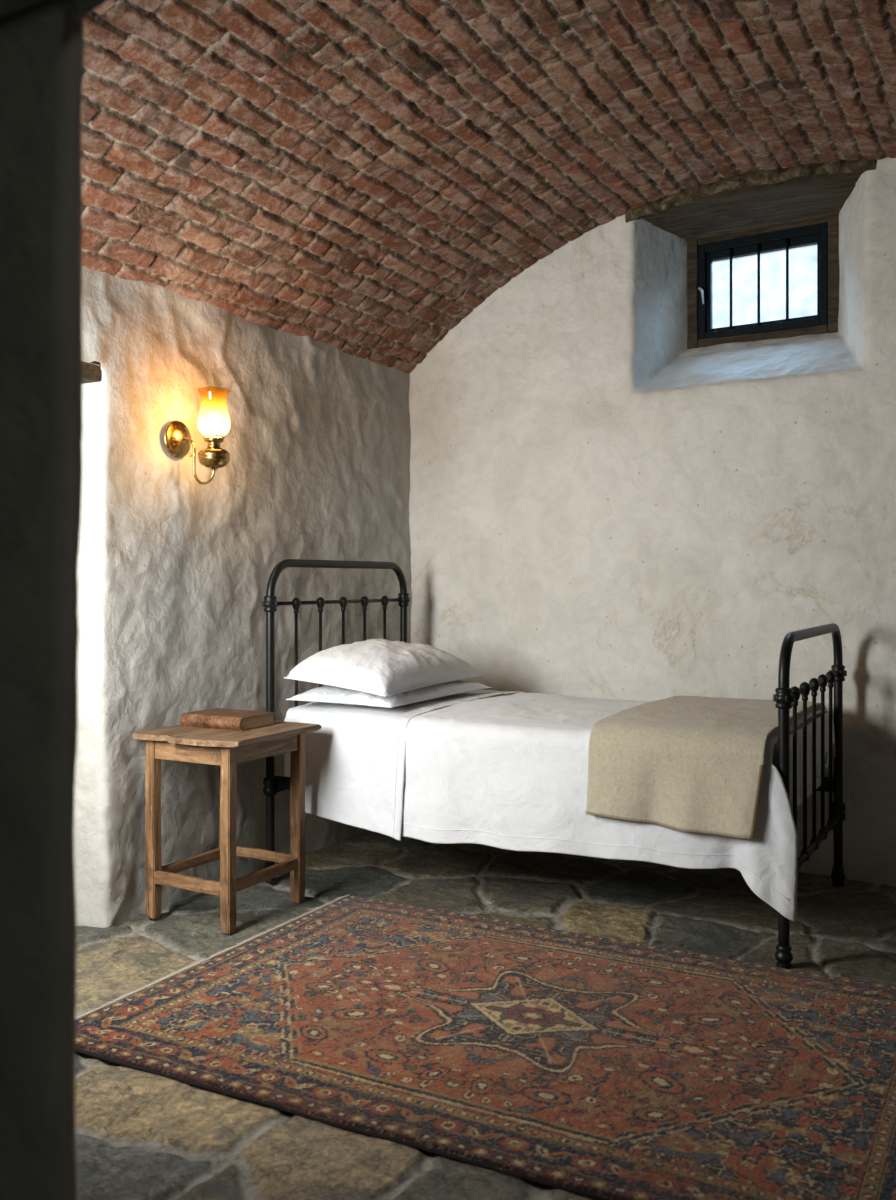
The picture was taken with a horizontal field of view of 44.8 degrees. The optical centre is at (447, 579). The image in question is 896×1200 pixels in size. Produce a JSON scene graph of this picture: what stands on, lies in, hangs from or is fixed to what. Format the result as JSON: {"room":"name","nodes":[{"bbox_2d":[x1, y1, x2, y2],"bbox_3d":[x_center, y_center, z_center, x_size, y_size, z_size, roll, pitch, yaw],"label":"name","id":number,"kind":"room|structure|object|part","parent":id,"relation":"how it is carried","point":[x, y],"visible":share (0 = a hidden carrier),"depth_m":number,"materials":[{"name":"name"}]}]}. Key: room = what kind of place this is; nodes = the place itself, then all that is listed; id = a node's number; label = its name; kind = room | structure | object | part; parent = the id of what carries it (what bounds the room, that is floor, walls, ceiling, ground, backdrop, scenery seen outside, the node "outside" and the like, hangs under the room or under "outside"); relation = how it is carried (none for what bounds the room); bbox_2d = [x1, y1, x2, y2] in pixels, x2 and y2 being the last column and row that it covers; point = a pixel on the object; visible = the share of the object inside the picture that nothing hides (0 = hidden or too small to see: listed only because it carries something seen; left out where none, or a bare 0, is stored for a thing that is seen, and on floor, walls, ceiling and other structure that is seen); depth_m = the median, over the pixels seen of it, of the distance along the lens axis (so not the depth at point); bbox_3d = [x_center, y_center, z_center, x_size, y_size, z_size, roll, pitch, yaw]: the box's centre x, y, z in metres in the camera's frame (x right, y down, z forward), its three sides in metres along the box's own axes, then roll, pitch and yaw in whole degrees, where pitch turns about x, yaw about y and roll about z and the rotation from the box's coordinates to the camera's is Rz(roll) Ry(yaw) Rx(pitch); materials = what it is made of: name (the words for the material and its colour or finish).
{"room":"cellar bedroom","nodes":[
{"label":"cellar bedroom","id":0,"kind":"room"},
{"bbox_2d":[0,0,107,1199],"bbox_3d":[-0.450,-0.400,1.414,4.041,3.120,0.644,0,0,29],"label":"door frame","id":1,"kind":"structure","parent":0,"point":[42,50],"depth_m":1.04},
{"bbox_2d":[74,266,411,927],"bbox_3d":[-1.272,0.055,3.679,0.514,2.212,3.820,0,0,29],"label":"wall","id":2,"kind":"structure","parent":0,"point":[174,570],"depth_m":3.91,"materials":[{"name":"paint"}]},
{"bbox_2d":[82,361,100,383],"bbox_3d":[-1.389,-0.677,3.452,0.450,0.085,0.342,0,0,29],"label":"trim","id":3,"kind":"structure","parent":2,"relation":"attached to","point":[91,372],"depth_m":3.46,"materials":[{"name":"brown wood"}]},
{"bbox_2d":[164,386,230,484],"bbox_3d":[-0.847,-0.488,3.732,0.224,0.323,0.130,0,0,29],"label":"wall sconce","id":4,"kind":"object","parent":2,"relation":"attached to","point":[177,438],"visible":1,"depth_m":3.70,"materials":[{"name":"gold metal"}]},
{"bbox_3d":[-0.857,-0.411,3.738,0.146,0.170,0.010,0,0,29],"label":"arm","id":5,"kind":"part","parent":4,"relation":"part of","materials":[{"name":"gold metal"}]},
{"bbox_3d":[-0.797,-0.465,3.705,0.066,0.031,0.066,0,0,29],"label":"burner","id":6,"kind":"part","parent":4,"relation":"part of","materials":[{"name":"gold metal"}]},
{"bbox_3d":[-0.797,-0.528,3.705,0.025,0.064,0.025,0,0,29],"label":"bulb","id":7,"kind":"part","parent":4,"relation":"part of","materials":[{"name":"white glass"}]},
{"bbox_2d":[75,830,895,1199],"bbox_3d":[-0.060,1.124,2.456,3.953,0.024,4.857,0,0,29],"label":"floor","id":8,"kind":"structure","parent":0,"point":[140,1135],"depth_m":3.34,"materials":[{"name":"grey stone"}]},
{"bbox_2d":[132,721,320,933],"bbox_3d":[-0.746,0.812,3.687,0.428,0.617,0.491,0,0,29],"label":"bedside table","id":9,"kind":"object","parent":8,"relation":"on","point":[225,748],"visible":0.91,"depth_m":3.59,"materials":[{"name":"brown wood"}]},
{"bbox_3d":[-0.978,0.822,3.611,0.041,0.597,0.041,0,0,29],"label":"leg","id":10,"kind":"part","parent":9,"relation":"part of","materials":[{"name":"brown wood"}]},
{"bbox_3d":[-0.802,0.821,3.936,0.041,0.599,0.041,0,0,29],"label":"leg","id":11,"kind":"part","parent":9,"relation":"part of","materials":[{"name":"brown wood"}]},
{"bbox_2d":[179,708,274,730],"bbox_3d":[-0.764,0.482,3.764,0.262,0.043,0.193,0,0,29],"label":"book","id":12,"kind":"object","parent":9,"relation":"on","point":[217,718],"visible":1,"depth_m":3.71,"materials":[{"name":"brown leather"}]},
{"bbox_3d":[-0.699,0.822,3.460,0.041,0.597,0.040,0,0,29],"label":"leg","id":13,"kind":"part","parent":9,"relation":"part of","materials":[{"name":"brown wood"}]},
{"bbox_3d":[-0.522,0.822,3.784,0.041,0.599,0.041,0,0,29],"label":"leg","id":14,"kind":"part","parent":9,"relation":"part of","materials":[{"name":"brown wood"}]},
{"bbox_2d":[75,894,895,1199],"bbox_3d":[0.213,1.112,2.758,2.081,0.018,1.363,0,0,29],"label":"rug","id":15,"kind":"object","parent":8,"relation":"on","point":[591,1066],"visible":0.98,"depth_m":2.57,"materials":[{"name":"fabric"}]},
{"bbox_2d":[262,559,846,968],"bbox_3d":[0.386,0.520,4.013,1.916,1.200,1.020,0,0,29],"label":"frame","id":16,"kind":"object","parent":8,"relation":"on","point":[785,697],"visible":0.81,"depth_m":3.98,"materials":[{"name":"black paint"}]},
{"bbox_3d":[0.168,0.749,3.611,1.832,0.047,0.032,0,0,29],"label":"rail","id":17,"kind":"part","parent":16,"relation":"part of","materials":[{"name":"black metal"}]},
{"bbox_3d":[-0.582,0.098,4.174,0.034,0.061,0.034,0,0,29],"label":"knob","id":18,"kind":"part","parent":16,"relation":"part of","materials":[{"name":"black paint"}]},
{"bbox_3d":[-0.505,0.098,4.315,0.034,0.061,0.034,0,0,29],"label":"knob","id":19,"kind":"part","parent":16,"relation":"part of","materials":[{"name":"black paint"}]},
{"bbox_3d":[-0.429,0.510,4.456,0.031,1.180,0.995,0,0,29],"label":"headboard","id":20,"kind":"part","parent":16,"relation":"part of","materials":[{"name":"black paint"}]},
{"bbox_3d":[-0.429,0.098,4.456,0.034,0.061,0.034,0,0,29],"label":"knob","id":21,"kind":"part","parent":16,"relation":"part of","materials":[{"name":"black paint"}]},
{"bbox_3d":[-0.352,0.098,4.597,0.034,0.061,0.034,0,0,29],"label":"knob","id":22,"kind":"part","parent":16,"relation":"part of","materials":[{"name":"black paint"}]},
{"bbox_3d":[-0.275,0.098,4.738,0.034,0.061,0.034,0,0,29],"label":"knob","id":23,"kind":"part","parent":16,"relation":"part of","materials":[{"name":"black paint"}]},
{"bbox_2d":[284,714,820,811],"bbox_3d":[0.386,0.623,4.013,1.781,0.265,0.937,0,0,29],"label":"mattress","id":24,"kind":"object","parent":16,"relation":"on","point":[287,756],"visible":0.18,"depth_m":3.82,"materials":[{"name":"white fabric"}]},
{"bbox_2d":[286,690,518,840],"bbox_3d":[-0.134,0.667,4.282,0.522,0.433,1.076,0,0,29],"label":"sheet","id":25,"kind":"object","parent":24,"relation":"on","point":[352,778],"visible":0.58,"depth_m":3.82,"materials":[{"name":"white fabric"}]},
{"bbox_2d":[286,680,491,707],"bbox_3d":[-0.216,0.415,4.185,0.515,0.068,0.762,0,0,29],"label":"pillow","id":26,"kind":"object","parent":25,"relation":"on","point":[326,694],"visible":0.59,"depth_m":3.95,"materials":[{"name":"white fabric"}]},
{"bbox_2d":[284,639,481,696],"bbox_3d":[-0.246,0.319,4.192,0.464,0.171,0.755,0,0,29],"label":"pillow","id":27,"kind":"object","parent":26,"relation":"on","point":[381,667],"visible":1,"depth_m":3.96,"materials":[{"name":"white fabric"}]},
{"bbox_2d":[388,692,834,922],"bbox_3d":[0.633,0.711,3.856,1.369,0.514,1.096,0,0,29],"label":"coverlet","id":28,"kind":"object","parent":24,"relation":"on","point":[504,771],"visible":0.61,"depth_m":3.51,"materials":[{"name":"white fabric"}]},
{"bbox_2d":[585,695,825,839],"bbox_3d":[0.917,0.589,3.702,0.540,0.310,1.123,0,0,29],"label":"blanket","id":29,"kind":"object","parent":28,"relation":"on","point":[689,764],"visible":0.9,"depth_m":3.28,"materials":[{"name":"brown fabric"}]},
{"bbox_3d":[1.048,0.351,3.287,0.034,0.061,0.034,0,0,29],"label":"knob","id":30,"kind":"part","parent":16,"relation":"part of","materials":[{"name":"black paint"}]},
{"bbox_3d":[1.125,0.351,3.428,0.034,0.061,0.034,0,0,29],"label":"knob","id":31,"kind":"part","parent":16,"relation":"part of","materials":[{"name":"black paint"}]},
{"bbox_3d":[1.125,0.867,3.428,0.029,0.042,0.029,0,0,29],"label":"knob","id":32,"kind":"part","parent":16,"relation":"part of","materials":[{"name":"black paint"}]},
{"bbox_3d":[1.201,0.627,3.569,0.031,0.946,0.995,0,0,29],"label":"footboard","id":33,"kind":"part","parent":16,"relation":"part of","materials":[{"name":"black paint"}]},
{"bbox_3d":[1.201,0.867,3.569,0.029,0.042,0.029,0,0,29],"label":"knob","id":34,"kind":"part","parent":16,"relation":"part of","materials":[{"name":"black paint"}]},
{"bbox_3d":[1.201,0.351,3.569,0.034,0.061,0.034,0,0,29],"label":"knob","id":35,"kind":"part","parent":16,"relation":"part of","materials":[{"name":"black paint"}]},
{"bbox_3d":[1.278,0.867,3.710,0.029,0.042,0.029,0,0,29],"label":"knob","id":36,"kind":"part","parent":16,"relation":"part of","materials":[{"name":"black paint"}]},
{"bbox_3d":[1.278,0.351,3.710,0.034,0.061,0.034,0,0,29],"label":"knob","id":37,"kind":"part","parent":16,"relation":"part of","materials":[{"name":"black paint"}]},
{"bbox_3d":[0.605,0.749,4.415,1.832,0.047,0.032,0,0,29],"label":"rail","id":38,"kind":"part","parent":16,"relation":"part of","materials":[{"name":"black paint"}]},
{"bbox_3d":[1.355,0.867,3.851,0.029,0.042,0.029,0,0,29],"label":"knob","id":39,"kind":"part","parent":16,"relation":"part of","materials":[{"name":"black paint"}]},
{"bbox_3d":[1.355,0.351,3.851,0.034,0.061,0.034,0,0,29],"label":"knob","id":40,"kind":"part","parent":16,"relation":"part of","materials":[{"name":"black paint"}]},
{"bbox_2d":[81,0,895,373],"bbox_3d":[0.382,-1.287,2.786,3.351,0.638,3.727,0,0,29],"label":"ceiling","id":41,"kind":"structure","parent":0,"point":[359,177],"depth_m":3.46,"materials":[{"name":"brick"}]},
{"bbox_2d":[409,157,895,886],"bbox_3d":[1.373,-0.298,4.544,3.417,2.907,0.666,0,0,34],"label":"wall","id":42,"kind":"structure","parent":0,"point":[602,506],"depth_m":4.53,"materials":[{"name":"paint"}]},
{"bbox_2d":[625,158,874,222],"bbox_3d":[1.176,-1.563,4.322,1.004,0.121,0.074,0,0,34],"label":"trim","id":43,"kind":"structure","parent":42,"relation":"attached to","point":[855,167],"depth_m":4.28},
{"bbox_2d":[642,173,860,241],"bbox_3d":[1.297,-1.547,4.510,0.989,0.102,0.479,0,0,33],"label":"window lintel","id":44,"kind":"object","parent":42,"relation":"attached to","point":[803,198],"depth_m":4.45,"materials":[{"name":"brown wood"}]},
{"bbox_2d":[687,214,839,349],"bbox_3d":[1.354,-1.276,4.688,0.694,0.544,0.122,0,0,34],"label":"window","id":45,"kind":"structure","parent":42,"relation":"in","point":[823,232],"depth_m":4.67,"materials":[{"name":"metal"}]},
{"bbox_3d":[1.117,-1.251,4.790,0.025,0.077,0.029,0,0,43],"label":"latch handle","id":46,"kind":"part","parent":45,"relation":"part of","materials":[{"name":"metal"}]}
]}

